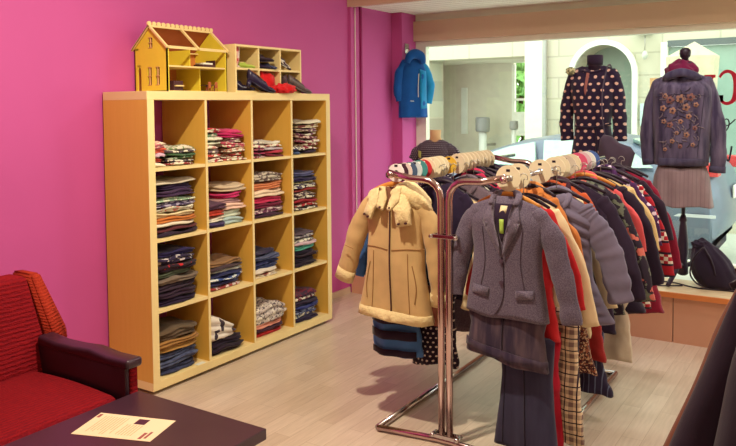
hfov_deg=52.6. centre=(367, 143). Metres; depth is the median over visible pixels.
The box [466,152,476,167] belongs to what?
ring
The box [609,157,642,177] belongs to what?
clothes hanger
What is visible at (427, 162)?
ring
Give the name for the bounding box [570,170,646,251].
cardigan
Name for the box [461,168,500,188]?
blouse
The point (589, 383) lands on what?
skirt
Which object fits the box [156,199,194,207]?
folded garment
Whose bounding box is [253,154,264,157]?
folded garment
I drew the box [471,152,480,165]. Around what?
ring
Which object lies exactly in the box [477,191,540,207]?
clothes hanger
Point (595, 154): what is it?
ring
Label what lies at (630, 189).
cardigan
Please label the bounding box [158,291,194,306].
folded garment
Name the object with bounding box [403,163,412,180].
ring
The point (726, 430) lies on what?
coat
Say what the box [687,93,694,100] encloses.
flower
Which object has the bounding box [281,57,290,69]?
slipper
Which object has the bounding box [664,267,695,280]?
window sill
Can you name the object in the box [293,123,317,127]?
folded garment
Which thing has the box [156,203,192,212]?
folded garment
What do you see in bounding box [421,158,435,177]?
ring
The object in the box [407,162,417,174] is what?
ring
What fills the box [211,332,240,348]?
folded garment
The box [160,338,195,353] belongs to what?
folded garment
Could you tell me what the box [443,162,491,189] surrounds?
clothes hanger
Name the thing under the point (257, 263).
folded garment
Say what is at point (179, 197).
folded garment
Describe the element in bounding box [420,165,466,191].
clothes hanger
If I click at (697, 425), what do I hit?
coat
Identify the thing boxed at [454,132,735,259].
car
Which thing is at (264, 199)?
folded garment
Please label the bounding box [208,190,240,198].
folded garment
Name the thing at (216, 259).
folded garment
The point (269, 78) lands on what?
scarf
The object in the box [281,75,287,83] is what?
heels
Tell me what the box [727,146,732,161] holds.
lettering
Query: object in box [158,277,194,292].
folded garment
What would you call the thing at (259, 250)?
folded garment
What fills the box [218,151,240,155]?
folded garment
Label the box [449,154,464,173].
ring
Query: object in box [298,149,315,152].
folded garment
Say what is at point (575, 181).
clothes hanger
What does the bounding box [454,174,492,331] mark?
coat
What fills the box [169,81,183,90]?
piano
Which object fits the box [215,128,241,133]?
folded garment
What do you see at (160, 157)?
folded garment
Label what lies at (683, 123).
denim jacket
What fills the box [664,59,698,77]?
scarf
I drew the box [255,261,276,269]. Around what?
folded garment
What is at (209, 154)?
folded garment
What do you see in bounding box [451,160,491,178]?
clothes hanger
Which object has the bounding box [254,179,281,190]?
folded garment
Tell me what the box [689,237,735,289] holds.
drawstring bag
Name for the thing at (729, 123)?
lettering
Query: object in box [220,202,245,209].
folded garment
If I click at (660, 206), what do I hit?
jacket
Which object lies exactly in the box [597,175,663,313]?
coat
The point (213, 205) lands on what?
folded garment
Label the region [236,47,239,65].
shoe
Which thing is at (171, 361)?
folded garment
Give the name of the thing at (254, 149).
folded garment
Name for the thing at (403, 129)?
wall pillar
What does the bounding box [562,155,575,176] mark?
ring
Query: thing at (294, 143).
folded garment
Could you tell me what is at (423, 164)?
ring
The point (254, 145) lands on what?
folded garment
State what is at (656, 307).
coat
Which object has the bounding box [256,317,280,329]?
folded garment
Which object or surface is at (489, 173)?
clothes hanger
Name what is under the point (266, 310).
folded garment
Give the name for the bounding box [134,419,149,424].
picture
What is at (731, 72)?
window
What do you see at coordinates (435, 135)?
mannequin
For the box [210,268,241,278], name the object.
folded garment
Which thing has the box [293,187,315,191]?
folded garment
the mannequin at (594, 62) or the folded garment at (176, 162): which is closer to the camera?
the folded garment at (176, 162)
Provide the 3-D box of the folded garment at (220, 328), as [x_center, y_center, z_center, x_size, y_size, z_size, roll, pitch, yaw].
[-0.889,0.994,4.145,0.247,0.154,0.239,1,4,33]
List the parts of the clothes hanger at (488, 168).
hanger arm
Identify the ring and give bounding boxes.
[389,164,403,181]
[395,163,408,180]
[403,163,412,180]
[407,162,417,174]
[412,161,422,175]
[416,160,427,175]
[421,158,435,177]
[422,159,431,176]
[428,157,441,177]
[434,156,445,176]
[438,156,449,175]
[445,156,456,172]
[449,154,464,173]
[456,153,468,172]
[463,153,472,169]
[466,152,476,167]
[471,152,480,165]
[474,151,483,166]
[478,151,487,166]
[481,150,490,166]
[485,150,494,164]
[496,165,520,190]
[511,163,530,188]
[529,159,551,182]
[546,157,564,176]
[552,156,569,176]
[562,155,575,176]
[567,154,581,171]
[573,153,587,169]
[578,152,591,169]
[583,151,595,168]
[588,150,599,165]
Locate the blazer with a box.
[445,189,582,325]
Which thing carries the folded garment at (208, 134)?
on the folded garment at (215, 137)
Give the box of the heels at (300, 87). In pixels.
[287,75,311,93]
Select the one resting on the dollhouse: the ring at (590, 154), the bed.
the bed
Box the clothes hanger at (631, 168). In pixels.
[618,156,648,177]
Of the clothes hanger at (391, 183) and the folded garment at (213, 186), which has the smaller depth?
the clothes hanger at (391, 183)
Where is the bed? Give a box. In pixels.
[194,61,215,67]
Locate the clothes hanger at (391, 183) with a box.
[373,181,401,188]
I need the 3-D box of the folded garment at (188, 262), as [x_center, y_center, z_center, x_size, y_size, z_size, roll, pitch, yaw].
[-1.058,0.619,3.869,0.261,0.046,0.304,1,5,35]
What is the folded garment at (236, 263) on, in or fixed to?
on the folded garment at (237, 266)
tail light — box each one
[706,163,720,176]
[727,154,735,166]
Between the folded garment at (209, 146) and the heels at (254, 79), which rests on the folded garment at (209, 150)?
the folded garment at (209, 146)
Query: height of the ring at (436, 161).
0.100 m
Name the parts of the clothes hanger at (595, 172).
hanger arm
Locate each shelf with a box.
[103,91,331,392]
[224,44,301,93]
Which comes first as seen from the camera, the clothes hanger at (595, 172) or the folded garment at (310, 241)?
the clothes hanger at (595, 172)
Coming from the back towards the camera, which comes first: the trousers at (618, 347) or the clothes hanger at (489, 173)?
the clothes hanger at (489, 173)
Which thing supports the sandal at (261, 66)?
on the shelf at (249, 54)
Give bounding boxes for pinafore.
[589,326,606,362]
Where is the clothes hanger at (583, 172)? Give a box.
[566,162,615,186]
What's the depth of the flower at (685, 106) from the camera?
4.48 m
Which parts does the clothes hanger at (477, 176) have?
hanger arm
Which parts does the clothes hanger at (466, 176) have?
hanger arm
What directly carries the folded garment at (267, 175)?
on the folded garment at (264, 184)
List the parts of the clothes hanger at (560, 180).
hanger arm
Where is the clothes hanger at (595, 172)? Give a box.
[589,161,623,184]
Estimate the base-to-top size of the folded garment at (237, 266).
0.029 m
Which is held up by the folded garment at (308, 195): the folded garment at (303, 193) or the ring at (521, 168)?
the folded garment at (303, 193)
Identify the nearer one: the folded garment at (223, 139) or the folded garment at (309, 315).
the folded garment at (223, 139)
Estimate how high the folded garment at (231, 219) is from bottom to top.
0.048 m
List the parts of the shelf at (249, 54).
panel, panel, panel, panel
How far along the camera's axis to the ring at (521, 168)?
3.00 m
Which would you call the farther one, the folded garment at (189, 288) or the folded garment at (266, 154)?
the folded garment at (266, 154)
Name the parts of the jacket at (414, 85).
panel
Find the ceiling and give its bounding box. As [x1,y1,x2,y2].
[362,0,585,14]
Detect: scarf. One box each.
[260,71,274,86]
[270,83,296,92]
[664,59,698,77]
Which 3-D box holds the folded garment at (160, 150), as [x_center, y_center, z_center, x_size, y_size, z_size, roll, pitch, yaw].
[-1.126,0.031,3.744,0.251,0.036,0.115,1,4,35]
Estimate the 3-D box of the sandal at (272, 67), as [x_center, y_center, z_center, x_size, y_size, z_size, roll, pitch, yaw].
[-0.600,-0.467,4.466,0.140,0.045,0.047,2,4,39]
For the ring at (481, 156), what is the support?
hanging from the rack
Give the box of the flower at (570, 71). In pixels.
[565,67,575,74]
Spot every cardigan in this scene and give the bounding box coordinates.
[465,206,585,342]
[482,184,498,191]
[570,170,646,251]
[607,178,659,250]
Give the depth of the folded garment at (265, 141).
4.47 m
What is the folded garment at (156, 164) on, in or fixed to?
on the cube shelf at (134, 310)
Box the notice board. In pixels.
[640,103,643,125]
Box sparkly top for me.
[409,140,459,187]
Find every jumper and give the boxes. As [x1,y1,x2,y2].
[461,199,599,327]
[544,180,617,338]
[622,175,674,308]
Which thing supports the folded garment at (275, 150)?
on the folded garment at (266, 154)
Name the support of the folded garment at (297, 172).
on the folded garment at (311, 177)
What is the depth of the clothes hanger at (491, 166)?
3.97 m
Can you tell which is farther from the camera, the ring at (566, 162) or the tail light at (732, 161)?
the tail light at (732, 161)
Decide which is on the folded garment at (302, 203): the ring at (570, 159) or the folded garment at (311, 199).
the folded garment at (311, 199)
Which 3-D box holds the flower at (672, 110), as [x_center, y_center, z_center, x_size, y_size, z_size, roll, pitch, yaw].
[1.849,-0.201,4.517,0.041,0.042,0.009,1,3,27]
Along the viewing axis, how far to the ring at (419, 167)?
3.33 m
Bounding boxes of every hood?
[390,181,432,210]
[405,49,425,63]
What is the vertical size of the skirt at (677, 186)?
0.276 m
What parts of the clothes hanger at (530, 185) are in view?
hanger arm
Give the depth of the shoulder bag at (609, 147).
4.72 m
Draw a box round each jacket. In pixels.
[393,49,434,117]
[422,176,473,300]
[516,181,585,262]
[546,185,633,325]
[550,176,595,209]
[606,162,673,240]
[640,68,726,172]
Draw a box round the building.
[429,29,735,233]
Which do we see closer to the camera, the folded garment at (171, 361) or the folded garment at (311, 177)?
the folded garment at (171, 361)
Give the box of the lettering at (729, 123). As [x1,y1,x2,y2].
[725,118,735,130]
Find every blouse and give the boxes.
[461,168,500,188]
[576,179,655,314]
[593,164,661,245]
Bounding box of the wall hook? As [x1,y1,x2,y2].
[404,43,412,52]
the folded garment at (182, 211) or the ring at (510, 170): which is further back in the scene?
the folded garment at (182, 211)
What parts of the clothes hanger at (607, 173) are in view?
hanger arm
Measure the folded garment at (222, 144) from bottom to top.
0.034 m
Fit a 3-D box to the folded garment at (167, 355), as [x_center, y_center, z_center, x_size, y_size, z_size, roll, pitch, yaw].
[-1.076,1.061,3.885,0.264,0.044,0.298,1,2,35]
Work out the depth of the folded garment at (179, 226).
3.78 m
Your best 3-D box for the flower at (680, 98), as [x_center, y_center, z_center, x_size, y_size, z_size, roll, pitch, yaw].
[1.888,-0.270,4.490,0.056,0.057,0.010,1,3,27]
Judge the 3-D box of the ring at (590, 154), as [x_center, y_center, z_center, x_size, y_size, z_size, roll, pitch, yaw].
[1.104,0.089,3.776,0.104,0.104,0.005,1,3,33]
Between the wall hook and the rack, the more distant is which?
the wall hook
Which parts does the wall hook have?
hook plate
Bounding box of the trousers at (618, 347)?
[603,303,631,362]
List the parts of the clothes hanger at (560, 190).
hanger arm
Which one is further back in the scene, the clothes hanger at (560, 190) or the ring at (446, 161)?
the ring at (446, 161)
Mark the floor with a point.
(325, 383)
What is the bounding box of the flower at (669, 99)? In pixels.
[666,96,674,103]
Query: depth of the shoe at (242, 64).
4.28 m
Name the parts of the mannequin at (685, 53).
leg, neck knob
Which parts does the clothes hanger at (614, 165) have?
hanger arm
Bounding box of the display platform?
[352,275,734,347]
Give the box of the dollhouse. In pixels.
[131,21,229,91]
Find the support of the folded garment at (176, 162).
on the cube shelf at (134, 310)
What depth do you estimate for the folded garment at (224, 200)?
4.10 m
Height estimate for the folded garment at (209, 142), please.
0.024 m
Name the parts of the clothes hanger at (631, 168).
hanger arm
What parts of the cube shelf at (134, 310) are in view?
panel, panel, panel, panel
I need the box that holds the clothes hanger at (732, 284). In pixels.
[729,280,735,289]
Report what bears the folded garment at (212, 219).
on the folded garment at (219, 223)
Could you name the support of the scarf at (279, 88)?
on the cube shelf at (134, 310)
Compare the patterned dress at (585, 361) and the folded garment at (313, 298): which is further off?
the folded garment at (313, 298)
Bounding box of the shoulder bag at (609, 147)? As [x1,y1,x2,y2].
[598,64,634,166]
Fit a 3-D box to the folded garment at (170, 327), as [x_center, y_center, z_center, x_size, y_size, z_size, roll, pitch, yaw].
[-1.059,0.954,3.878,0.261,0.066,0.293,1,4,33]
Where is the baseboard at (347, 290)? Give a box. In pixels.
[332,287,350,299]
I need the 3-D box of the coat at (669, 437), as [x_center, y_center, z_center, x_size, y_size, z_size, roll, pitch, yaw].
[1.010,0.658,1.723,0.860,0.885,0.143,-1,3,0]
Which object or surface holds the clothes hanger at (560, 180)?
hanging from the rack
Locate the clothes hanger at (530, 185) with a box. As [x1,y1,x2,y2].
[525,170,555,196]
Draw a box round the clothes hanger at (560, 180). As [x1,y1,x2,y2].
[550,165,584,191]
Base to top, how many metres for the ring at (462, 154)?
0.100 m
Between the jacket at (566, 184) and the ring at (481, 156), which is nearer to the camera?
the jacket at (566, 184)
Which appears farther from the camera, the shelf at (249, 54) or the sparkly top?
the sparkly top
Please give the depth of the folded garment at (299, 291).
4.74 m
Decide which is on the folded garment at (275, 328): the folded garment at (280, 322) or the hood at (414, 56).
the folded garment at (280, 322)
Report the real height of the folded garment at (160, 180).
0.027 m
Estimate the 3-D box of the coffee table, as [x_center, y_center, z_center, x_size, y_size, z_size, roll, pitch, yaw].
[-0.837,1.102,2.023,0.585,0.420,1.035,1,3,33]
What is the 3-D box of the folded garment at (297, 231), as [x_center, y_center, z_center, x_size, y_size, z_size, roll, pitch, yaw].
[-0.497,0.555,4.734,0.243,0.026,0.243,1,3,33]
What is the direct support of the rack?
on the floor
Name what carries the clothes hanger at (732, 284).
hanging from the rack
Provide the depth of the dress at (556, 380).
2.95 m
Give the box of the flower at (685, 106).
[682,103,689,110]
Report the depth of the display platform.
4.37 m
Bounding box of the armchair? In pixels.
[0,270,141,445]
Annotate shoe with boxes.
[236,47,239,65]
[238,62,254,67]
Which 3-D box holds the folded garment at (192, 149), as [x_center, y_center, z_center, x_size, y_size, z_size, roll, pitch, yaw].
[-1.040,0.032,3.885,0.250,0.024,0.225,1,3,31]
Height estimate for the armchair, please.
0.767 m
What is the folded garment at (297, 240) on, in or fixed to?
on the folded garment at (310, 241)
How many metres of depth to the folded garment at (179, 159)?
3.79 m
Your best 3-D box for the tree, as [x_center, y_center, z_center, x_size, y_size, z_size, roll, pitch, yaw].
[3.181,-1.323,15.462,3.437,4.392,3.625,-1,3,-14]
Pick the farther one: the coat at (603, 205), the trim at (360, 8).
the trim at (360, 8)
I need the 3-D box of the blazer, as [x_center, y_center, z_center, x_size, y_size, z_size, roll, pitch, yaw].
[0.560,0.432,2.924,0.576,0.507,0.126,1,3,34]
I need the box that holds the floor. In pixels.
[138,292,706,445]
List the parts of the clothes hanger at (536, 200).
hanger arm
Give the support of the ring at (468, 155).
hanging from the rack
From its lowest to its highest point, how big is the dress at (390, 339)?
0.742 m
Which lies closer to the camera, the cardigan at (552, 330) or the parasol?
the cardigan at (552, 330)
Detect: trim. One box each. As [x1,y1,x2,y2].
[347,0,423,6]
[348,7,359,291]
[359,7,363,201]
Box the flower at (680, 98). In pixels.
[676,94,685,102]
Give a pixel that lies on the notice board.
(641, 104)
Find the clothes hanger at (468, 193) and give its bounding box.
[450,163,478,200]
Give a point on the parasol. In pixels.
(707, 61)
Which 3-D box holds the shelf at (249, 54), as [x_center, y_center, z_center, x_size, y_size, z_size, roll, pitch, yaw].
[-0.677,-0.437,4.463,0.235,0.272,0.593,1,3,33]
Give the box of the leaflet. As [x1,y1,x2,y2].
[71,413,174,441]
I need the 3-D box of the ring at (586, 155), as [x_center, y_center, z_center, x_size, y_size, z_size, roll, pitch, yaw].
[1.066,0.092,3.717,0.104,0.104,0.005,1,3,33]
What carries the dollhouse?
on the cube shelf at (134, 310)
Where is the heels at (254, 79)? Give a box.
[246,69,275,92]
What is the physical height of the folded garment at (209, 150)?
0.025 m
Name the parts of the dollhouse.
corner post, corner post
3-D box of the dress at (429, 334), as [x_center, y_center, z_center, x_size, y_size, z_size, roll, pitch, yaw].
[0.308,0.823,3.401,0.226,0.382,0.098,0,3,14]
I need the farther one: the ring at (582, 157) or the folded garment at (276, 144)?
the folded garment at (276, 144)
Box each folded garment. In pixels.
[155,141,165,148]
[155,148,165,152]
[155,152,164,157]
[155,162,165,166]
[156,175,194,184]
[156,182,190,189]
[156,187,194,196]
[156,194,194,202]
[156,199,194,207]
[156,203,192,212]
[156,209,194,218]
[157,161,192,164]
[157,213,195,224]
[157,219,193,227]
[157,221,196,232]
[157,225,197,237]
[157,244,194,257]
[157,252,193,264]
[158,155,192,158]
[158,258,196,272]
[158,267,190,278]
[158,269,197,285]
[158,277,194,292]
[158,283,195,299]
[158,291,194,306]
[159,316,196,341]
[159,330,198,348]
[160,158,193,161]
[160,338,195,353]
[160,344,195,360]
[160,348,197,368]
[160,356,193,375]
[163,144,193,149]
[163,148,195,152]
[164,152,195,155]
[207,128,218,132]
[207,133,216,136]
[207,136,222,140]
[208,140,220,144]
[208,145,217,148]
[208,149,217,152]
[208,153,219,157]
[208,157,222,162]
[208,181,245,191]
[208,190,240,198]
[209,137,240,141]
[209,198,240,202]
[209,200,225,209]
[209,209,223,215]
[209,215,223,222]
[209,221,224,227]
[210,253,241,267]
[210,261,241,271]
[210,265,240,273]
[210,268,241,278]
[210,271,241,283]
[210,277,237,286]
[210,280,239,290]
[211,315,235,341]
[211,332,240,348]
[212,339,243,355]
[213,142,244,147]
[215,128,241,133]
[216,146,244,152]
[217,132,243,137]
[217,155,246,160]
[217,208,239,217]
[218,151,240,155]
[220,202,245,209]
[222,216,243,224]
[253,139,279,143]
[253,144,264,147]
[253,148,264,151]
[253,149,282,152]
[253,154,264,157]
[254,171,281,181]
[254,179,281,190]
[254,187,283,197]
[254,195,280,203]
[254,200,281,208]
[254,205,282,214]
[254,211,282,217]
[255,245,273,255]
[255,251,279,260]
[255,258,277,265]
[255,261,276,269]
[255,265,276,274]
[255,270,276,278]
[256,297,286,325]
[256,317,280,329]
[256,320,281,333]
[256,325,280,337]
[257,143,281,146]
[260,153,282,155]
[264,146,282,149]
[293,119,320,123]
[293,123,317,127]
[293,127,316,131]
[293,132,315,135]
[293,135,316,138]
[293,138,319,142]
[293,142,317,145]
[293,146,304,150]
[293,169,313,176]
[293,175,316,181]
[293,180,312,183]
[293,182,315,188]
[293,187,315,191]
[294,190,315,196]
[294,194,314,199]
[294,197,316,203]
[294,202,316,206]
[294,204,317,209]
[294,228,312,235]
[294,233,312,238]
[294,236,312,243]
[294,239,315,245]
[294,243,313,250]
[294,247,312,254]
[294,250,317,258]
[294,255,312,262]
[295,258,315,267]
[295,286,316,298]
[295,293,314,301]
[295,296,316,306]
[295,299,317,310]
[295,303,316,314]
[295,307,315,318]
[295,312,317,322]
[296,146,316,148]
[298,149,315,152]
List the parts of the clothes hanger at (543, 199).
hanger arm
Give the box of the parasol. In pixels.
[666,42,719,87]
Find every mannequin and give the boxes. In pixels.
[429,130,441,141]
[587,55,602,69]
[666,48,691,286]
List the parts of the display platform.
panel, panel, panel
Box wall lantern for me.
[642,41,647,59]
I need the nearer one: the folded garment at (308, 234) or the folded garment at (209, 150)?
the folded garment at (209, 150)
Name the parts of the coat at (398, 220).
hem trim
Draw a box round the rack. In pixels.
[375,153,617,445]
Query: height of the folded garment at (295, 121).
0.032 m
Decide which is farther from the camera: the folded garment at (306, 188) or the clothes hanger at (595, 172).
the folded garment at (306, 188)
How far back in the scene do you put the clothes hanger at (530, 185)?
3.10 m
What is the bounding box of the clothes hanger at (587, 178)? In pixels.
[569,164,613,190]
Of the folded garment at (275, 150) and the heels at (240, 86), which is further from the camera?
the folded garment at (275, 150)
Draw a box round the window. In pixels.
[413,0,735,267]
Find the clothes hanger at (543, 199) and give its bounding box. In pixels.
[522,173,556,207]
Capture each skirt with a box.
[428,285,445,326]
[466,310,548,374]
[579,331,613,397]
[653,165,713,208]
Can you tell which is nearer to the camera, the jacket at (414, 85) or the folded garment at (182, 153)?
the folded garment at (182, 153)
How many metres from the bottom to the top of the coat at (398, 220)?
0.612 m
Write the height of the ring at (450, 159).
0.084 m
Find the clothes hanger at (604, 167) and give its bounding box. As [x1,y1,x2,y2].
[588,159,632,179]
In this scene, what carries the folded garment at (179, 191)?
on the folded garment at (179, 197)
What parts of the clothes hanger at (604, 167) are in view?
hanger arm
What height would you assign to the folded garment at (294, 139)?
0.034 m
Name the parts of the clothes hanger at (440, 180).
hanger arm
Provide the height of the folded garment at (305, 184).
0.039 m
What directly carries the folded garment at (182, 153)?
on the folded garment at (160, 157)
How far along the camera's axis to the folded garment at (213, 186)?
4.12 m
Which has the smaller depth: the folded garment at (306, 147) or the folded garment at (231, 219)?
the folded garment at (231, 219)
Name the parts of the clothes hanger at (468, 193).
hanger arm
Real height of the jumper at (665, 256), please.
0.669 m
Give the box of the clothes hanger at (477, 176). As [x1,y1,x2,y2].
[471,161,496,186]
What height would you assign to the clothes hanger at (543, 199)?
0.144 m
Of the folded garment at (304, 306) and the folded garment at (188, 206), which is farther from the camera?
the folded garment at (304, 306)
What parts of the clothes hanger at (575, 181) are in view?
hanger arm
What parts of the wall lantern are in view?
bulb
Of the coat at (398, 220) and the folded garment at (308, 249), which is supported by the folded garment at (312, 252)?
the folded garment at (308, 249)
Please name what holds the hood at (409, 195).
attached to the coat at (398, 220)
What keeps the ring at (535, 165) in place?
hanging from the rack
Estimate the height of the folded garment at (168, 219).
0.037 m
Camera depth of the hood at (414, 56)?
6.01 m
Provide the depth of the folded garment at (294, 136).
4.70 m
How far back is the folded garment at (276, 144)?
4.43 m
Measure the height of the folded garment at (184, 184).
0.040 m
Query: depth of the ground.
8.58 m
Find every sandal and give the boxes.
[259,54,273,61]
[260,63,276,68]
[260,64,270,68]
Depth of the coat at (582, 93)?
4.92 m
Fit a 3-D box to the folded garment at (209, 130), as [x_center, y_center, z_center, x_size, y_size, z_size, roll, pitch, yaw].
[-0.917,-0.078,4.045,0.244,0.037,0.136,1,3,31]
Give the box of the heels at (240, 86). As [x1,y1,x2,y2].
[237,80,254,90]
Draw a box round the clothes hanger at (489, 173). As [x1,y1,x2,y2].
[476,159,494,175]
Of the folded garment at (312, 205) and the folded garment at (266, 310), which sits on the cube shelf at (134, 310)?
the folded garment at (312, 205)
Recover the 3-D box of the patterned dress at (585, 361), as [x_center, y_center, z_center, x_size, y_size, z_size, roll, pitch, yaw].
[0.848,0.800,3.213,0.280,0.371,0.100,1,3,35]
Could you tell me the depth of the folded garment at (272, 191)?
4.36 m
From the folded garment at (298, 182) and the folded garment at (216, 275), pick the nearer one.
the folded garment at (216, 275)
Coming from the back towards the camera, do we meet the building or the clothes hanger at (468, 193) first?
the building
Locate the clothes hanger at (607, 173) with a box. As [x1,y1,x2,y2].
[598,160,629,183]
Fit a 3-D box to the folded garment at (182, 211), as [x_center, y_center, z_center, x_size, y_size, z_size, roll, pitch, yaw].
[-1.072,0.350,3.858,0.270,0.040,0.318,1,3,35]
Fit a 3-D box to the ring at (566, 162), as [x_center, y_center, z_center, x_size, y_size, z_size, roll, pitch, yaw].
[0.881,0.108,3.433,0.104,0.104,0.005,1,3,33]
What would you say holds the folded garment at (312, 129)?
on the folded garment at (294, 133)
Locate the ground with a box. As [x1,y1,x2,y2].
[719,233,735,263]
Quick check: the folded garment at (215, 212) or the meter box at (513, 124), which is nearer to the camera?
the folded garment at (215, 212)
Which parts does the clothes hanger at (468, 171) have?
hanger arm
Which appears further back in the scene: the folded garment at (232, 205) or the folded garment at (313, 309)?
the folded garment at (313, 309)
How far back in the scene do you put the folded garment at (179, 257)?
3.78 m
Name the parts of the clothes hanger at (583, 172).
hanger arm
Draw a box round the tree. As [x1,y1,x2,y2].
[516,63,524,141]
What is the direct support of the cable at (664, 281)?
on the display platform
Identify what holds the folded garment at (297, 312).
on the folded garment at (313, 309)
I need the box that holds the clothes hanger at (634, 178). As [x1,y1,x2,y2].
[608,158,639,181]
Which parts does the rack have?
post, clamp knob, clamp knob, post, rail, post, rail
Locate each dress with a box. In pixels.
[356,234,429,358]
[412,282,459,368]
[553,331,563,445]
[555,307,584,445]
[578,326,597,375]
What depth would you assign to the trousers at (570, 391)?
2.92 m
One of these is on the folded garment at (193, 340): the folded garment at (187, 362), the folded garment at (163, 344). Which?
the folded garment at (163, 344)
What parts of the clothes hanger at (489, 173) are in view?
hanger arm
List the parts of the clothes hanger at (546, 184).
hanger arm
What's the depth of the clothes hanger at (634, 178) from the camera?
3.72 m
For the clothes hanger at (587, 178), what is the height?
0.118 m
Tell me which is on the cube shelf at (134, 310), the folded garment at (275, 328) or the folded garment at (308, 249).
the folded garment at (275, 328)
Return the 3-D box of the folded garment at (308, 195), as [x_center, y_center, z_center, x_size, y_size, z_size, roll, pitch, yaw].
[-0.492,0.328,4.732,0.252,0.032,0.287,1,2,32]
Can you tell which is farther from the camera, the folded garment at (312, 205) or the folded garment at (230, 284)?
the folded garment at (312, 205)
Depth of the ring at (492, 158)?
3.98 m
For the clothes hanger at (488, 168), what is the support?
hanging from the rack
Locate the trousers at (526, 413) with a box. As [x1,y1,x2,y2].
[494,338,557,445]
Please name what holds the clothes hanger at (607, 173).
hanging from the rack
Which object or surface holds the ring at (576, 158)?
hanging from the rack
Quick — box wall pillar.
[392,12,416,183]
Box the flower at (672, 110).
[669,107,675,113]
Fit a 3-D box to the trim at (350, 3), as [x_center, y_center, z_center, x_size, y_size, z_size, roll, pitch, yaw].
[1.994,-0.999,4.180,5.100,0.055,0.045,1,3,33]
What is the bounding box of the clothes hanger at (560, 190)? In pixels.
[548,170,589,202]
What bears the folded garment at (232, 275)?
on the folded garment at (215, 284)
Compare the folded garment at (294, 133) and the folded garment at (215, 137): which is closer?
the folded garment at (215, 137)
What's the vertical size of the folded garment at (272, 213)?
0.031 m
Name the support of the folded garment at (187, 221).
on the folded garment at (179, 226)
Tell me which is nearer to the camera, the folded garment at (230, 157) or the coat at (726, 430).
the coat at (726, 430)
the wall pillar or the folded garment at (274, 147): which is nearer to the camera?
the folded garment at (274, 147)
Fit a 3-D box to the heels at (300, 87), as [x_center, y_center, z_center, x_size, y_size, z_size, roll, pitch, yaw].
[-0.424,-0.368,4.596,0.174,0.119,0.059,-3,4,-40]
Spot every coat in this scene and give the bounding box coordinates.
[335,181,445,326]
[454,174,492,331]
[559,66,626,164]
[574,184,645,334]
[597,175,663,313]
[626,171,681,313]
[663,290,735,445]
[669,293,735,445]
[714,349,735,445]
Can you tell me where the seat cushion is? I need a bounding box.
[0,372,115,445]
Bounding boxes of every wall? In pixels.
[0,0,392,346]
[416,0,675,20]
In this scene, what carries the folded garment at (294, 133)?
on the folded garment at (294, 136)
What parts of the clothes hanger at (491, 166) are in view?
hanger arm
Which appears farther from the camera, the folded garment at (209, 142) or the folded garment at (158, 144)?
the folded garment at (209, 142)
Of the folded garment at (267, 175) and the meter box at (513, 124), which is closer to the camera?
the folded garment at (267, 175)
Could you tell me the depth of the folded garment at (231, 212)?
4.13 m
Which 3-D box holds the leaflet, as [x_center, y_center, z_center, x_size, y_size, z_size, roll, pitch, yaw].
[-0.753,0.876,2.306,0.269,0.001,0.159,0,3,13]
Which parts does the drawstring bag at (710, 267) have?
cord, cord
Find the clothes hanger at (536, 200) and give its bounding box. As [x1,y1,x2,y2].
[521,173,549,208]
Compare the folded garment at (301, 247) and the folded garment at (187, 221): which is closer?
the folded garment at (187, 221)
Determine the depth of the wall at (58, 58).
3.71 m
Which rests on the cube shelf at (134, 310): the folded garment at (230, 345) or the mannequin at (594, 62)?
the folded garment at (230, 345)
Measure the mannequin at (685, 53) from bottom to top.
1.444 m
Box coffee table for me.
[3,391,265,445]
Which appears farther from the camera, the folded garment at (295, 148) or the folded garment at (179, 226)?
the folded garment at (295, 148)
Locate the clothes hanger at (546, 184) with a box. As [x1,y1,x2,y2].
[530,167,576,193]
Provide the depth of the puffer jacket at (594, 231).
3.03 m
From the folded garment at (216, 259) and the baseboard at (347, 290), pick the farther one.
the baseboard at (347, 290)
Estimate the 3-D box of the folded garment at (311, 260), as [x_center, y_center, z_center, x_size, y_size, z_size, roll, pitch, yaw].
[-0.488,0.745,4.744,0.253,0.038,0.266,1,4,33]
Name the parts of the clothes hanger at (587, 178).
hanger arm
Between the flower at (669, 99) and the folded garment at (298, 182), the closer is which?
the flower at (669, 99)
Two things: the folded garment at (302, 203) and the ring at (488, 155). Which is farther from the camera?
the folded garment at (302, 203)
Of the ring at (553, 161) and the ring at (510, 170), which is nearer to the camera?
the ring at (510, 170)
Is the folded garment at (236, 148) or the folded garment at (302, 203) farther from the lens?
the folded garment at (302, 203)
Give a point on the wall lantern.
(644, 54)
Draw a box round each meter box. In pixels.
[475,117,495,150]
[510,121,517,143]
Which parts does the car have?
number plate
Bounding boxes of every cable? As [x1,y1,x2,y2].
[354,7,356,210]
[664,281,733,291]
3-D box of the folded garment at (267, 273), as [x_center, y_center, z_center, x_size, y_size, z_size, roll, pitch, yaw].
[-0.699,0.763,4.437,0.252,0.031,0.250,1,3,33]
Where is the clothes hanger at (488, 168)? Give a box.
[483,158,496,172]
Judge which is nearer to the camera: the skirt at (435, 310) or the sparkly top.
the skirt at (435, 310)
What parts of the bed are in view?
bed frame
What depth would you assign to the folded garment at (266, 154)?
4.42 m
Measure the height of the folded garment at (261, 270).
0.032 m
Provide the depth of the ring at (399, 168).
3.21 m
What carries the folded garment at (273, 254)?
on the folded garment at (257, 263)
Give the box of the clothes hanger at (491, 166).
[489,156,500,168]
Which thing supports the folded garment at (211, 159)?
on the cube shelf at (134, 310)
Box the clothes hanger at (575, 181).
[570,165,605,193]
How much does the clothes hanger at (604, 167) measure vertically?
0.099 m
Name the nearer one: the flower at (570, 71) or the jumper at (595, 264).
the jumper at (595, 264)

